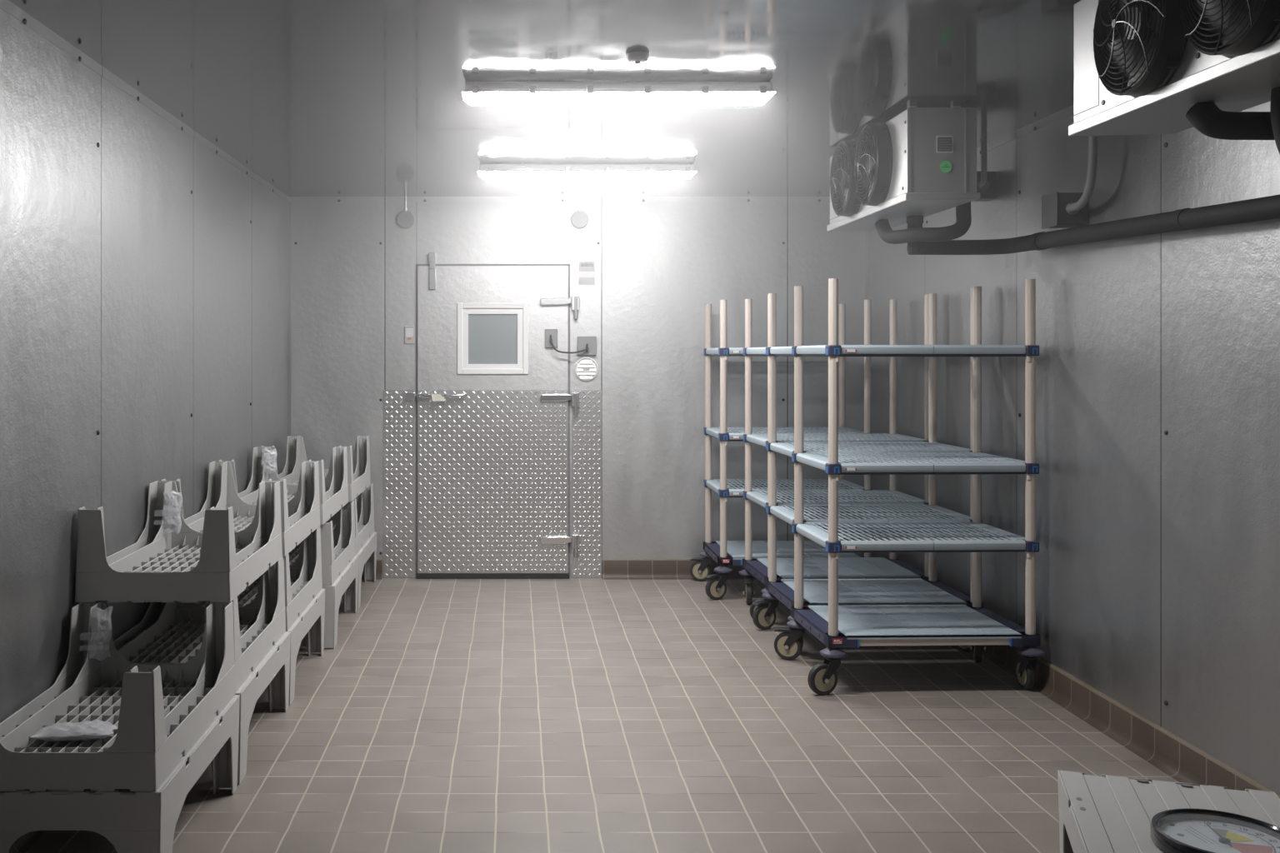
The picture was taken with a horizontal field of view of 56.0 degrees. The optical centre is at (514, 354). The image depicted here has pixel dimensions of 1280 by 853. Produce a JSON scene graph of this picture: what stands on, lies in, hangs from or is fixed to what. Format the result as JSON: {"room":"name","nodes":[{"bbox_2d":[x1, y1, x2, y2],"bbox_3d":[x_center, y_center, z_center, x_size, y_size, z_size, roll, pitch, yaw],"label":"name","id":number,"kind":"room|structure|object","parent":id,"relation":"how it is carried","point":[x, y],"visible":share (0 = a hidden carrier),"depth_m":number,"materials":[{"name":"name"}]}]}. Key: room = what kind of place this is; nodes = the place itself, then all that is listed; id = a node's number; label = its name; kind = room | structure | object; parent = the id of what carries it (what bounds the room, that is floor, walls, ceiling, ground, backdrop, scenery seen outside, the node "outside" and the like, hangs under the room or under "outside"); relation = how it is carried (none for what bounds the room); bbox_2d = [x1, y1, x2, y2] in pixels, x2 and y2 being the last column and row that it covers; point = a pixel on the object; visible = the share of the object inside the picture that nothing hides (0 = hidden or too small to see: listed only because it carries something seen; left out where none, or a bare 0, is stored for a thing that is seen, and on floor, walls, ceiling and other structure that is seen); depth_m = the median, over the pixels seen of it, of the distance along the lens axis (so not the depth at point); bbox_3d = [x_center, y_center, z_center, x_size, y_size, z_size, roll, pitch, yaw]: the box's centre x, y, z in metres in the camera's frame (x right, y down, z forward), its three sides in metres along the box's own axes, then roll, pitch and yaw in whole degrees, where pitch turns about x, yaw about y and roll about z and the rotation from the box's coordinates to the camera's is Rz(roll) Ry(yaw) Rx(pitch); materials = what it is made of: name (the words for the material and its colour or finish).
{"room":"walk-in refrigerator","nodes":[
{"label":"walk-in refrigerator","id":0,"kind":"room"},
{"bbox_2d":[0,8,287,723],"bbox_3d":[-1.517,0.210,3.553,0.130,2.466,8.545,0,0,0],"label":"wall","id":1,"kind":"structure","parent":0,"point":[143,272],"depth_m":4.26,"materials":[{"name":"metal"}]},
{"bbox_2d":[9,830,46,852],"bbox_3d":[-1.440,1.380,3.553,0.045,0.126,8.305,0,0,0],"label":"baseboard","id":2,"kind":"structure","parent":1,"relation":"attached to","point":[24,842],"depth_m":3.50,"materials":[{"name":"tile"}]},
{"bbox_2d":[0,0,288,202],"bbox_3d":[-1.460,-1.005,3.553,0.004,0.036,8.305,0,0,0],"label":"trim","id":3,"kind":"structure","parent":1,"relation":"attached to","point":[7,6],"depth_m":4.40,"materials":[{"name":"metal"}]},
{"bbox_2d":[9,0,1080,196],"bbox_3d":[0.414,-1.083,3.553,3.992,0.120,8.545,0,0,0],"label":"ceiling","id":4,"kind":"structure","parent":0,"point":[313,97],"depth_m":4.34,"materials":[{"name":"metal"}]},
{"bbox_2d":[396,195,414,229],"bbox_3d":[-0.700,-0.919,7.689,0.116,0.209,0.033,0,0,0],"label":"ceiling sensor","id":5,"kind":"object","parent":4,"relation":"hanging from","point":[405,219],"visible":1,"depth_m":7.67,"materials":[{"name":"grey plastic"}]},
{"bbox_2d":[570,195,589,229],"bbox_3d":[0.423,-0.919,7.689,0.116,0.209,0.033,0,0,0],"label":"ceiling sensor","id":6,"kind":"object","parent":4,"relation":"hanging from","point":[579,219],"visible":1,"depth_m":7.67,"materials":[{"name":"grey plastic"}]},
{"bbox_2d":[477,164,697,179],"bbox_3d":[0.390,-0.987,6.420,1.168,0.072,0.156,0,0,0],"label":"ceiling light","id":7,"kind":"object","parent":4,"relation":"attached to","point":[487,171],"visible":1,"depth_m":6.36,"materials":[{"name":"white plastic"}]},
{"bbox_2d":[461,81,776,104],"bbox_3d":[0.390,-0.987,4.505,1.168,0.072,0.156,0,0,0],"label":"ceiling light","id":8,"kind":"object","parent":4,"relation":"attached to","point":[475,92],"visible":1,"depth_m":4.44,"materials":[{"name":"white plastic"}]},
{"bbox_2d":[625,51,649,64],"bbox_3d":[0.420,-1.006,4.060,0.080,0.033,0.080,0,0,0],"label":"ceiling fitting","id":9,"kind":"object","parent":4,"relation":"attached to","point":[636,57],"visible":1,"depth_m":4.03,"materials":[{"name":"white plastic"}]},
{"bbox_2d":[826,105,979,231],"bbox_3d":[1.688,-0.823,5.412,0.384,0.401,1.211,0,0,0],"label":"evaporator fan unit","id":10,"kind":"object","parent":4,"relation":"hanging from","point":[921,161],"visible":0.99,"depth_m":4.92,"materials":[{"name":"silver metal"}]},
{"bbox_2d":[875,201,971,244],"bbox_3d":[1.795,-0.758,5.314,0.127,0.529,0.500,0,0,-33],"label":"pipe","id":11,"kind":"object","parent":10,"relation":"attached to","point":[963,217],"visible":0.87,"depth_m":5.20,"materials":[{"name":"black plastic"}]},
{"bbox_2d":[939,139,950,149],"bbox_3d":[1.737,-0.848,4.810,0.046,0.042,0.001,0,0,0],"label":"print","id":12,"kind":"object","parent":10,"relation":"attached to","point":[944,144],"depth_m":4.81,"materials":[{"name":"grey plastic"}]},
{"bbox_2d":[906,194,1279,254],"bbox_3d":[2.010,-0.485,3.468,0.465,0.284,3.938,0,0,0],"label":"drain pipe","id":13,"kind":"object","parent":10,"relation":"attached to","point":[1266,207],"visible":0.98,"depth_m":4.32,"materials":[{"name":"black plastic"}]},
{"bbox_2d":[1068,0,1279,136],"bbox_3d":[1.688,-0.823,2.792,0.384,0.401,1.211,0,0,0],"label":"evaporator fan unit","id":14,"kind":"object","parent":4,"relation":"hanging from","point":[1140,66],"visible":1,"depth_m":2.89,"materials":[{"name":"white metal"}]},
{"bbox_2d":[1185,101,1274,139],"bbox_3d":[1.833,-0.772,2.908,0.340,0.500,0.091,0,0,25],"label":"pipe","id":15,"kind":"object","parent":14,"relation":"attached to","point":[1207,117],"visible":0.94,"depth_m":2.91,"materials":[{"name":"black plastic"}]},
{"bbox_2d":[1270,86,1279,154],"bbox_3d":[1.972,-0.502,2.785,0.381,0.249,0.084,0,0,4],"label":"drain pipe","id":16,"kind":"object","parent":14,"relation":"attached to","point":[1275,94],"visible":1,"depth_m":2.80,"materials":[{"name":"black plastic"}]},
{"bbox_2d":[291,199,864,578],"bbox_3d":[0.414,0.210,7.750,3.752,2.466,0.150,0,0,0],"label":"wall","id":17,"kind":"structure","parent":0,"point":[637,437],"depth_m":7.71,"materials":[{"name":"metal"}]},
{"bbox_2d":[287,202,291,436],"bbox_3d":[-1.451,0.228,7.704,0.022,2.430,0.003,0,0,0],"label":"trim","id":18,"kind":"structure","parent":17,"relation":"attached to","point":[289,204],"depth_m":7.70,"materials":[{"name":"metal"}]},
{"bbox_2d":[405,325,414,343],"bbox_3d":[-0.676,-0.129,7.698,0.062,0.113,0.014,0,0,0],"label":"switch plate","id":19,"kind":"object","parent":17,"relation":"attached to","point":[409,330],"visible":1,"depth_m":7.69,"materials":[{"name":"grey plastic"}]},
{"bbox_2d":[415,252,579,579],"bbox_3d":[-0.108,0.392,7.660,1.055,2.098,0.090,0,0,0],"label":"door","id":20,"kind":"structure","parent":17,"relation":"in","point":[492,402],"depth_m":7.68,"materials":[{"name":"metal"}]},
{"bbox_2d":[545,329,557,347],"bbox_3d":[0.240,-0.108,7.660,0.080,0.118,0.046,0,0,0],"label":"cable box","id":21,"kind":"object","parent":20,"relation":"attached to","point":[550,334],"visible":1,"depth_m":7.66,"materials":[{"name":"grey plastic"}]},
{"bbox_2d":[288,196,829,202],"bbox_3d":[0.414,-1.005,7.704,3.752,0.036,0.003,0,0,0],"label":"trim","id":22,"kind":"structure","parent":17,"relation":"attached to","point":[291,199],"depth_m":7.70,"materials":[{"name":"metal"}]},
{"bbox_2d":[361,559,758,579],"bbox_3d":[0.414,1.380,7.683,3.722,0.126,0.045,0,0,0],"label":"baseboard","id":23,"kind":"structure","parent":17,"relation":"attached to","point":[612,569],"depth_m":7.69,"materials":[{"name":"tile"}]},
{"bbox_2d":[574,357,598,380],"bbox_3d":[0.466,0.091,7.695,0.156,0.156,0.020,0,0,0],"label":"air vent","id":24,"kind":"object","parent":17,"relation":"in","point":[586,368],"visible":1,"depth_m":7.69,"materials":[{"name":"white plastic"}]},
{"bbox_2d":[578,260,594,285],"bbox_3d":[0.468,-0.528,7.703,0.108,0.156,0.003,0,0,0],"label":"sticker","id":25,"kind":"object","parent":17,"relation":"attached to","point":[586,268],"visible":1,"depth_m":7.70,"materials":[{"name":"white paper"}]},
{"bbox_2d":[580,263,593,266],"bbox_3d":[0.470,-0.582,7.702,0.078,0.023,0.001,0,0,0],"label":"print","id":26,"kind":"object","parent":25,"relation":"attached to","point":[582,264],"depth_m":7.70,"materials":[{"name":"grey paper"}]},
{"bbox_2d":[577,336,596,354],"bbox_3d":[0.468,-0.059,7.678,0.122,0.121,0.054,0,0,0],"label":"cable box","id":27,"kind":"object","parent":17,"relation":"attached to","point":[588,342],"visible":1,"depth_m":7.68,"materials":[{"name":"grey plastic"}]},
{"bbox_2d":[550,340,587,354],"bbox_3d":[0.350,-0.048,7.633,0.238,0.081,0.034,0,0,-4],"label":"cable","id":28,"kind":"object","parent":27,"relation":"attached to","point":[551,342],"visible":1,"depth_m":7.62,"materials":[{"name":"grey plastic"}]},
{"bbox_2d":[865,230,868,299],"bbox_3d":[2.279,0.228,7.704,0.022,2.430,0.003,0,0,0],"label":"trim","id":29,"kind":"structure","parent":17,"relation":"attached to","point":[866,232],"depth_m":7.70,"materials":[{"name":"metal"}]},
{"bbox_2d":[25,578,1178,852],"bbox_3d":[0.414,1.503,3.553,3.992,0.120,8.545,0,0,0],"label":"floor","id":30,"kind":"structure","parent":0,"point":[571,715],"depth_m":4.43,"materials":[{"name":"tile"}]},
{"bbox_2d":[0,695,239,852],"bbox_3d":[-1.171,1.288,3.527,0.515,0.311,0.885,0,0,0],"label":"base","id":31,"kind":"object","parent":30,"relation":"on","point":[132,822],"visible":0.49,"depth_m":3.09,"materials":[{"name":"grey plastic"}]},
{"bbox_2d":[0,601,235,791],"bbox_3d":[-1.185,0.977,3.533,0.515,0.311,0.885,0,0,0],"label":"crate","id":32,"kind":"object","parent":31,"relation":"on","point":[159,712],"visible":0.97,"depth_m":3.42,"materials":[{"name":"grey plastic"}]},
{"bbox_2d":[30,720,117,742],"bbox_3d":[-1.236,1.060,3.360,0.223,0.053,0.139,0,0,-7],"label":"plastic bag","id":33,"kind":"object","parent":32,"relation":"in","point":[95,729],"visible":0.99,"depth_m":3.32,"materials":[{"name":"white plastic"}]},
{"bbox_2d":[88,606,113,660],"bbox_3d":[-1.357,0.908,3.867,0.120,0.176,0.029,0,0,-43],"label":"plastic bag","id":34,"kind":"object","parent":32,"relation":"attached to","point":[100,620],"visible":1,"depth_m":3.87,"materials":[{"name":"white"}]},
{"bbox_2d":[0,665,235,791],"bbox_3d":[-1.185,1.082,3.533,0.515,0.100,0.885,0,0,0],"label":"tray","id":35,"kind":"object","parent":32,"relation":"on","point":[192,701],"depth_m":3.38,"materials":[{"name":"grey plastic"}]},
{"bbox_2d":[235,631,290,785],"bbox_3d":[-1.171,1.288,4.433,0.515,0.311,0.885,0,0,0],"label":"crate","id":36,"kind":"object","parent":30,"relation":"on","point":[272,672],"visible":0.16,"depth_m":4.40,"materials":[{"name":"grey plastic"}]},
{"bbox_2d":[84,556,285,691],"bbox_3d":[-1.190,0.977,4.433,0.515,0.311,0.885,0,0,0],"label":"crate","id":37,"kind":"object","parent":36,"relation":"on","point":[168,633],"visible":0.59,"depth_m":4.60,"materials":[{"name":"grey plastic"}]},
{"bbox_2d":[75,480,282,602],"bbox_3d":[-1.198,0.665,4.393,0.515,0.311,0.885,0,0,0],"label":"crate","id":38,"kind":"object","parent":37,"relation":"on","point":[217,563],"visible":1,"depth_m":3.96,"materials":[{"name":"grey plastic"}]},
{"bbox_2d":[161,490,182,534],"bbox_3d":[-1.372,0.625,4.722,0.126,0.176,0.030,0,0,-40],"label":"plastic bag","id":39,"kind":"object","parent":38,"relation":"attached to","point":[171,514],"visible":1,"depth_m":4.73,"materials":[{"name":"white plastic"}]},
{"bbox_2d":[75,533,282,602],"bbox_3d":[-1.198,0.771,4.393,0.515,0.100,0.885,0,0,0],"label":"tray","id":40,"kind":"object","parent":38,"relation":"on","point":[160,567],"depth_m":3.99,"materials":[{"name":"grey plastic"}]},
{"bbox_2d":[113,607,285,691],"bbox_3d":[-1.190,1.082,4.433,0.515,0.100,0.885,0,0,0],"label":"tray","id":41,"kind":"object","parent":37,"relation":"on","point":[173,636],"depth_m":4.54,"materials":[{"name":"grey plastic"}]},
{"bbox_2d":[235,631,290,722],"bbox_3d":[-1.171,1.182,4.433,0.515,0.100,0.885,0,0,0],"label":"tray","id":42,"kind":"object","parent":36,"relation":"on","point":[251,690],"depth_m":4.34,"materials":[{"name":"grey plastic"}]},
{"bbox_2d":[285,589,324,706],"bbox_3d":[-1.171,1.288,5.327,0.515,0.311,0.885,0,0,0],"label":"crate","id":43,"kind":"object","parent":30,"relation":"on","point":[310,623],"visible":0.23,"depth_m":5.38,"materials":[{"name":"grey plastic"}]},
{"bbox_2d":[195,525,322,631],"bbox_3d":[-1.185,0.977,5.327,0.515,0.311,0.885,0,0,0],"label":"crate","id":44,"kind":"object","parent":43,"relation":"on","point":[302,579],"visible":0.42,"depth_m":5.53,"materials":[{"name":"grey plastic"}]},
{"bbox_2d":[160,460,319,556],"bbox_3d":[-1.190,0.665,5.293,0.515,0.311,0.885,0,0,0],"label":"crate","id":45,"kind":"object","parent":44,"relation":"on","point":[300,517],"visible":0.41,"depth_m":5.63,"materials":[{"name":"grey plastic"}]},
{"bbox_2d":[184,505,319,556],"bbox_3d":[-1.190,0.771,5.293,0.515,0.100,0.885,0,0,0],"label":"tray","id":46,"kind":"object","parent":45,"relation":"on","point":[303,520],"depth_m":5.44,"materials":[{"name":"grey plastic"}]},
{"bbox_2d":[195,568,322,631],"bbox_3d":[-1.185,1.082,5.327,0.515,0.100,0.885,0,0,0],"label":"tray","id":47,"kind":"object","parent":44,"relation":"on","point":[306,583],"depth_m":5.40,"materials":[{"name":"grey plastic"}]},
{"bbox_2d":[285,589,324,655],"bbox_3d":[-1.171,1.182,5.327,0.515,0.100,0.885,0,0,0],"label":"tray","id":48,"kind":"object","parent":43,"relation":"on","point":[316,609],"depth_m":5.25,"materials":[{"name":"grey plastic"}]},
{"bbox_2d":[322,555,359,649],"bbox_3d":[-1.133,1.288,6.282,0.515,0.311,0.885,0,0,0],"label":"crate","id":49,"kind":"object","parent":30,"relation":"on","point":[346,586],"visible":0.24,"depth_m":5.96,"materials":[{"name":"grey plastic"}]},
{"bbox_2d":[288,500,355,585],"bbox_3d":[-1.151,0.977,6.287,0.515,0.311,0.885,0,0,0],"label":"crate","id":50,"kind":"object","parent":49,"relation":"on","point":[337,546],"visible":0.41,"depth_m":6.38,"materials":[{"name":"grey plastic"}]},
{"bbox_2d":[218,446,348,524],"bbox_3d":[-1.179,0.665,6.194,0.515,0.311,0.885,0,0,0],"label":"crate","id":51,"kind":"object","parent":50,"relation":"on","point":[333,490],"visible":0.46,"depth_m":6.52,"materials":[{"name":"grey plastic"}]},
{"bbox_2d":[261,449,277,474],"bbox_3d":[-1.347,0.585,6.543,0.095,0.140,0.034,2,-1,-34],"label":"plastic bag","id":52,"kind":"object","parent":51,"relation":"attached to","point":[269,458],"visible":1,"depth_m":6.54,"materials":[{"name":"white plastic"}]},
{"bbox_2d":[238,485,348,524],"bbox_3d":[-1.179,0.771,6.194,0.515,0.100,0.885,0,0,0],"label":"tray","id":53,"kind":"object","parent":51,"relation":"on","point":[337,496],"depth_m":6.31,"materials":[{"name":"grey plastic"}]},
{"bbox_2d":[289,538,355,585],"bbox_3d":[-1.151,1.082,6.287,0.515,0.100,0.885,0,0,0],"label":"tray","id":54,"kind":"object","parent":50,"relation":"on","point":[344,548],"depth_m":6.30,"materials":[{"name":"grey plastic"}]},
{"bbox_2d":[322,555,359,606],"bbox_3d":[-1.133,1.182,6.282,0.515,0.100,0.885,0,0,0],"label":"tray","id":55,"kind":"object","parent":49,"relation":"on","point":[333,594],"depth_m":6.06,"materials":[{"name":"grey plastic"}]},
{"bbox_2d":[355,531,377,609],"bbox_3d":[-1.133,1.288,7.183,0.515,0.311,0.885,0,0,0],"label":"crate","id":56,"kind":"object","parent":30,"relation":"on","point":[367,553],"visible":0.2,"depth_m":7.36,"materials":[{"name":"grey plastic"}]},
{"bbox_2d":[325,483,374,554],"bbox_3d":[-1.151,0.977,7.188,0.515,0.311,0.885,0,0,0],"label":"crate","id":57,"kind":"object","parent":56,"relation":"on","point":[364,510],"visible":0.27,"depth_m":7.52,"materials":[{"name":"grey plastic"}]},
{"bbox_2d":[260,435,370,501],"bbox_3d":[-1.165,0.665,7.098,0.515,0.311,0.885,0,0,0],"label":"crate","id":58,"kind":"object","parent":57,"relation":"on","point":[358,467],"visible":0.44,"depth_m":7.44,"materials":[{"name":"grey plastic"}]},
{"bbox_2d":[278,469,370,501],"bbox_3d":[-1.165,0.771,7.098,0.515,0.100,0.885,0,0,0],"label":"tray","id":59,"kind":"object","parent":58,"relation":"on","point":[361,480],"depth_m":7.24,"materials":[{"name":"grey plastic"}]},
{"bbox_2d":[325,516,374,554],"bbox_3d":[-1.151,1.082,7.188,0.515,0.100,0.885,0,0,0],"label":"tray","id":60,"kind":"object","parent":57,"relation":"on","point":[365,524],"depth_m":7.37,"materials":[{"name":"grey plastic"}]},
{"bbox_2d":[355,531,377,572],"bbox_3d":[-1.133,1.182,7.183,0.515,0.100,0.885,0,0,0],"label":"tray","id":61,"kind":"object","parent":56,"relation":"on","point":[370,547],"depth_m":7.12,"materials":[{"name":"grey plastic"}]},
{"bbox_2d":[690,300,873,599],"bbox_3d":[1.632,0.559,7.312,1.021,1.767,0.662,0,0,0],"label":"cart","id":62,"kind":"object","parent":30,"relation":"on","point":[724,552],"visible":0.61,"depth_m":7.16,"materials":[{"name":"grey plastic"},{"name":"beige coated metal"},{"name":"blue plastic"}]},
{"bbox_2d":[739,295,929,618],"bbox_3d":[1.768,0.559,6.685,1.022,1.767,0.657,0,0,-2],"label":"cart","id":63,"kind":"object","parent":30,"relation":"on","point":[892,567],"visible":0.48,"depth_m":6.73,"materials":[{"name":"grey plastic"},{"name":"beige coated metal"},{"name":"blue plastic"}]},
{"bbox_2d":[752,287,983,652],"bbox_3d":[1.763,0.559,6.019,1.019,1.767,0.657,0,0,-1],"label":"cart","id":64,"kind":"object","parent":30,"relation":"on","point":[851,592],"visible":0.54,"depth_m":6.14,"materials":[{"name":"grey plastic"},{"name":"beige coated metal"},{"name":"blue plastic"}]},
{"bbox_2d":[774,278,1044,695],"bbox_3d":[1.747,0.559,5.365,1.025,1.767,0.682,0,0,-2],"label":"cart","id":65,"kind":"object","parent":30,"relation":"on","point":[837,627],"visible":1,"depth_m":5.10,"materials":[{"name":"grey plastic"},{"name":"beige coated metal"},{"name":"blue plastic"}]},
{"bbox_2d":[1057,770,1279,852],"bbox_3d":[1.586,1.287,2.752,0.515,0.312,0.885,0,0,18],"label":"crate","id":66,"kind":"object","parent":30,"relation":"on","point":[1104,813],"visible":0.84,"depth_m":3.01,"materials":[{"name":"grey plastic"}]},
{"bbox_2d":[1150,808,1279,852],"bbox_3d":[1.622,1.111,2.722,0.300,0.041,0.300,0,0,28],"label":"thermometer","id":67,"kind":"object","parent":66,"relation":"on","point":[1186,830],"visible":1,"depth_m":2.77,"materials":[{"name":"black"}]},
{"bbox_2d":[1176,826,1219,844],"bbox_3d":[1.567,1.112,2.757,0.061,0.001,0.106,0,0,-5],"label":"print","id":68,"kind":"object","parent":67,"relation":"on","point":[1195,835],"depth_m":2.76,"materials":[{"name":"white paper"}]},
{"bbox_2d":[868,100,1279,794],"bbox_3d":[2.345,0.210,3.553,0.130,2.466,8.545,0,0,0],"label":"wall","id":69,"kind":"structure","parent":0,"point":[1157,363],"depth_m":4.40,"materials":[{"name":"metal"}]},
{"bbox_2d":[972,171,995,201],"bbox_3d":[2.228,-0.807,5.704,0.119,0.138,0.120,0,0,0],"label":"junction box","id":70,"kind":"object","parent":69,"relation":"attached to","point":[987,192],"visible":0.33,"depth_m":5.66,"materials":[{"name":"grey metal"}]},
{"bbox_2d":[977,136,986,187],"bbox_3d":[2.205,-0.908,5.609,0.028,0.228,0.076,0,0,8],"label":"conduit","id":71,"kind":"object","parent":70,"relation":"attached to","point":[983,139],"visible":1,"depth_m":5.58,"materials":[{"name":"grey"}]},
{"bbox_2d":[976,104,1074,155],"bbox_3d":[2.288,-1.005,3.553,0.004,0.036,8.305,0,0,0],"label":"trim","id":72,"kind":"structure","parent":69,"relation":"attached to","point":[1067,112],"depth_m":5.28,"materials":[{"name":"metal"}]},
{"bbox_2d":[1041,191,1088,229],"bbox_3d":[2.224,-0.583,4.809,0.129,0.136,0.150,0,0,0],"label":"junction box","id":73,"kind":"object","parent":69,"relation":"attached to","point":[1055,214],"visible":0.9,"depth_m":4.75,"materials":[{"name":"grey"}]},
{"bbox_2d":[1066,135,1098,211],"bbox_3d":[2.190,-0.795,4.587,0.045,0.456,0.302,0,0,10],"label":"conduit","id":74,"kind":"object","parent":73,"relation":"attached to","point":[1092,140],"visible":0.72,"depth_m":4.49,"materials":[{"name":"grey"}]},
{"bbox_2d":[982,645,1279,798],"bbox_3d":[2.268,1.380,3.553,0.045,0.126,8.305,0,0,0],"label":"baseboard","id":75,"kind":"structure","parent":69,"relation":"attached to","point":[1177,758],"depth_m":4.40,"materials":[{"name":"tile"}]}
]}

